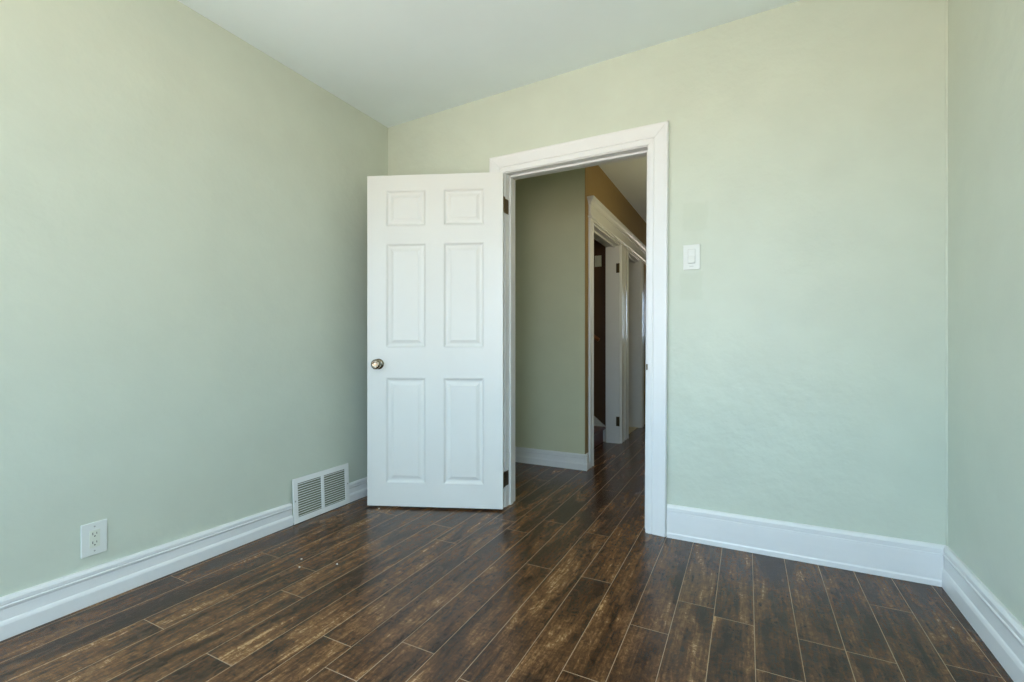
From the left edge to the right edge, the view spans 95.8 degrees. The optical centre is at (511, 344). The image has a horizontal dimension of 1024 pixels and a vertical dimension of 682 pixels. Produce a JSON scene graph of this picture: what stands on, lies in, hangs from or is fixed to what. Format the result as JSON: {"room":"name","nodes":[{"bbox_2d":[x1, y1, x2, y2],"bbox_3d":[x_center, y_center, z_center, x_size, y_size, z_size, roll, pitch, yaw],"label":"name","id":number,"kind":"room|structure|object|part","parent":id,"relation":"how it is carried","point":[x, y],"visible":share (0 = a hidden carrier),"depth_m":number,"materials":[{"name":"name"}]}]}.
{"room":"empty bedroom","nodes":[
{"label":"empty bedroom","id":0,"kind":"room"},
{"bbox_2d":[0,0,387,596],"bbox_3d":[-1.758,-0.400,1.685,0.120,2.800,3.895,0,0,27],"label":"wall","id":1,"kind":"structure","parent":0,"point":[183,209],"depth_m":2.01,"materials":[{"name":"green paint"}]},
{"bbox_2d":[81,519,106,558],"bbox_3d":[-1.626,0.753,1.803,0.008,0.127,0.082,0,0,27],"label":"wall outlet","id":2,"kind":"object","parent":1,"relation":"attached to","point":[94,534],"visible":1,"depth_m":1.80,"materials":[{"name":"white plastic"}]},
{"bbox_2d":[89,529,99,548],"bbox_3d":[-1.624,0.753,1.802,0.004,0.067,0.033,0,0,27],"label":"receptacle","id":3,"kind":"object","parent":2,"relation":"attached to","point":[94,534],"depth_m":1.80,"materials":[{"name":"white plastic"}]},
{"bbox_2d":[0,503,292,640],"bbox_3d":[-1.868,0.914,1.307,0.026,0.169,2.841,0,0,27],"label":"baseboard","id":4,"kind":"structure","parent":1,"relation":"attached to","point":[24,610],"depth_m":1.87,"materials":[{"name":"white paint"}]},
{"bbox_2d":[292,463,349,524],"bbox_3d":[-1.128,0.872,2.751,0.027,0.250,0.402,0,0,27],"label":"air vent","id":5,"kind":"object","parent":1,"relation":"in","point":[314,494],"visible":1,"depth_m":2.74,"materials":[{"name":"white metal"}]},
{"bbox_3d":[-1.167,0.873,2.670,0.010,0.183,0.163,-3,-1,27],"label":"louver panel","id":6,"kind":"part","parent":5,"relation":"part of","materials":[{"name":"white metal"}]},
{"bbox_3d":[-1.085,0.873,2.831,0.010,0.183,0.163,-3,-1,27],"label":"louver panel","id":7,"kind":"part","parent":5,"relation":"part of","materials":[{"name":"white metal"}]},
{"bbox_2d":[349,477,366,501],"bbox_3d":[-0.955,0.941,3.106,0.026,0.116,0.384,0,0,27],"label":"baseboard","id":8,"kind":"structure","parent":1,"relation":"attached to","point":[358,488],"depth_m":3.00,"materials":[{"name":"white paint"}]},
{"bbox_2d":[177,0,799,127],"bbox_3d":[-0.345,-1.611,0.898,3.112,0.141,3.770,0,0,27],"label":"ceiling","id":9,"kind":"structure","parent":0,"point":[396,62],"depth_m":2.35,"materials":[{"name":"paint"}]},
{"bbox_2d":[0,424,1013,681],"bbox_3d":[0.152,1.027,3.837,5.400,0.066,11.825,0,0,27],"label":"floor","id":10,"kind":"structure","parent":0,"point":[566,581],"depth_m":1.74,"materials":[{"name":"laminate"}]},
{"bbox_2d":[594,416,605,446],"bbox_3d":[0.009,0.263,4.706,1.646,1.473,1.032,0,0,27],"label":"staircase","id":11,"kind":"structure","parent":10,"relation":"on","point":[599,427],"depth_m":4.72,"materials":[{"name":"white paint"}]},
{"bbox_2d":[515,168,584,453],"bbox_3d":[0.009,-0.280,4.055,1.346,2.560,0.120,0,0,27],"label":"wall","id":12,"kind":"structure","parent":0,"point":[549,208],"depth_m":3.83,"materials":[{"name":"green paint"}]},
{"bbox_2d":[515,447,586,470],"bbox_3d":[0.037,0.935,3.962,1.262,0.127,0.020,0,0,27],"label":"baseboard","id":13,"kind":"structure","parent":12,"relation":"attached to","point":[575,461],"depth_m":3.81,"materials":[{"name":"white paint"}]},
{"bbox_2d":[594,239,605,425],"bbox_3d":[-0.285,-0.280,5.505,2.910,2.560,0.120,0,0,27],"label":"wall","id":14,"kind":"structure","parent":0,"point":[599,249],"depth_m":4.82,"materials":[{"name":"brown paint"}]},
{"bbox_2d":[595,255,601,266],"bbox_3d":[0.897,-0.875,4.829,0.072,0.116,0.014,0,0,27],"label":"switch plate","id":15,"kind":"object","parent":14,"relation":"attached to","point":[598,259],"visible":1,"depth_m":4.83,"materials":[{"name":"white plastic"}]},
{"bbox_2d":[585,165,646,453],"bbox_3d":[1.527,-0.280,5.707,0.140,2.560,4.440,0,0,27],"label":"wall","id":16,"kind":"structure","parent":0,"point":[598,184],"depth_m":4.22,"materials":[{"name":"beige paint"}]},
{"bbox_2d":[585,453,589,469],"bbox_3d":[0.603,0.935,3.712,0.016,0.127,0.102,0,0,27],"label":"baseboard","id":17,"kind":"structure","parent":16,"relation":"attached to","point":[588,461],"depth_m":3.72,"materials":[{"name":"white paint"}]},
{"bbox_2d":[588,220,593,467],"bbox_3d":[0.652,-0.010,3.803,0.022,2.018,0.090,0,0,27],"label":"trim","id":18,"kind":"structure","parent":16,"relation":"attached to","point":[590,223],"depth_m":3.80,"materials":[{"name":"white paint"}]},
{"bbox_2d":[594,224,619,443],"bbox_3d":[0.817,-0.013,4.309,0.145,2.025,0.957,0,0,27],"label":"trim","id":19,"kind":"structure","parent":16,"relation":"attached to","point":[612,247],"depth_m":4.71,"materials":[{"name":"white paint"}]},
{"bbox_2d":[587,195,645,264],"bbox_3d":[1.192,-1.109,4.829,0.056,0.179,2.484,0,0,27],"label":"trim","id":20,"kind":"structure","parent":16,"relation":"attached to","point":[598,213],"depth_m":4.39,"materials":[{"name":"white paint"}]},
{"bbox_2d":[620,245,623,442],"bbox_3d":[1.135,-0.010,4.755,0.022,2.018,0.122,0,0,27],"label":"trim","id":21,"kind":"structure","parent":16,"relation":"attached to","point":[621,246],"depth_m":4.70,"materials":[{"name":"white paint"}]},
{"bbox_2d":[624,248,628,439],"bbox_3d":[1.218,-0.010,4.917,0.022,2.018,0.122,0,0,27],"label":"trim","id":22,"kind":"structure","parent":16,"relation":"attached to","point":[626,251],"depth_m":4.90,"materials":[{"name":"white paint"}]},
{"bbox_2d":[629,252,639,427],"bbox_3d":[1.330,-0.013,5.319,0.145,2.025,0.692,0,0,27],"label":"trim","id":23,"kind":"structure","parent":16,"relation":"attached to","point":[634,263],"depth_m":5.61,"materials":[{"name":"white paint"}]},
{"bbox_2d":[640,261,643,427],"bbox_3d":[1.588,-0.010,5.647,0.022,2.018,0.122,0,0,27],"label":"trim","id":24,"kind":"structure","parent":16,"relation":"attached to","point":[641,262],"depth_m":5.60,"materials":[{"name":"white paint"}]},
{"bbox_2d":[599,156,646,223],"bbox_3d":[0.569,-1.600,5.764,4.400,0.080,5.485,0,0,27],"label":"ceiling","id":25,"kind":"structure","parent":0,"point":[629,176],"depth_m":4.36,"materials":[{"name":"paint"}]},
{"bbox_2d":[388,0,945,544],"bbox_3d":[0.558,-0.400,2.624,3.162,2.800,0.125,0,0,27],"label":"wall","id":26,"kind":"structure","parent":0,"point":[806,363],"depth_m":2.17,"materials":[{"name":"green paint"}]},
{"bbox_2d":[367,172,508,508],"bbox_3d":[-0.460,-0.026,2.838,0.867,2.030,0.161,0,0,5],"label":"door","id":27,"kind":"structure","parent":26,"relation":"in","point":[435,242],"depth_m":2.82,"materials":[{"name":"white paint"}]},
{"bbox_3d":[-0.819,0.117,2.865,0.062,0.062,0.156,0,0,5],"label":"knob","id":28,"kind":"part","parent":27,"relation":"part of","materials":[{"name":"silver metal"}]},
{"bbox_3d":[-0.649,-0.838,2.851,0.244,0.215,0.035,0,0,5],"label":"panel","id":29,"kind":"part","parent":27,"relation":"part of","materials":[{"name":"white paint"}]},
{"bbox_3d":[-0.649,-0.302,2.851,0.244,0.632,0.035,0,0,5],"label":"panel","id":30,"kind":"part","parent":27,"relation":"part of","materials":[{"name":"white paint"}]},
{"bbox_3d":[-0.649,0.523,2.851,0.244,0.641,0.035,0,0,5],"label":"panel","id":31,"kind":"part","parent":27,"relation":"part of","materials":[{"name":"white paint"}]},
{"bbox_3d":[-0.291,-0.838,2.821,0.244,0.215,0.035,0,0,5],"label":"panel","id":32,"kind":"part","parent":27,"relation":"part of","materials":[{"name":"white paint"}]},
{"bbox_3d":[-0.291,-0.302,2.821,0.244,0.632,0.035,0,0,5],"label":"panel","id":33,"kind":"part","parent":27,"relation":"part of","materials":[{"name":"white paint"}]},
{"bbox_3d":[-0.291,0.523,2.821,0.244,0.641,0.035,0,0,5],"label":"panel","id":34,"kind":"part","parent":27,"relation":"part of","materials":[{"name":"white paint"}]},
{"bbox_2d":[489,121,668,536],"bbox_3d":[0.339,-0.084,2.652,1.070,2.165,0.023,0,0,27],"label":"trim","id":35,"kind":"structure","parent":26,"relation":"attached to","point":[655,136],"depth_m":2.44,"materials":[{"name":"white paint"}]},
{"bbox_2d":[683,244,699,269],"bbox_3d":[0.917,-0.449,2.364,0.081,0.128,0.014,0,0,27],"label":"light switch","id":36,"kind":"object","parent":26,"relation":"attached to","point":[691,253],"visible":1,"depth_m":2.36,"materials":[{"name":"white plastic"}]},
{"bbox_2d":[667,504,946,586],"bbox_3d":[1.304,0.915,2.162,1.114,0.168,0.024,0,0,27],"label":"baseboard","id":37,"kind":"structure","parent":26,"relation":"attached to","point":[885,556],"depth_m":2.12,"materials":[{"name":"white paint"}]},
{"bbox_2d":[948,0,1023,625],"bbox_3d":[0.975,-0.400,0.229,0.120,2.800,3.773,0,0,28],"label":"wall","id":38,"kind":"structure","parent":0,"point":[986,37],"depth_m":1.61,"materials":[{"name":"green paint"}]},
{"bbox_2d":[942,546,1023,681],"bbox_3d":[0.944,0.915,0.323,0.024,0.167,3.631,0,0,28],"label":"baseboard","id":39,"kind":"structure","parent":38,"relation":"attached to","point":[997,627],"depth_m":1.55,"materials":[{"name":"white paint"}]}
]}

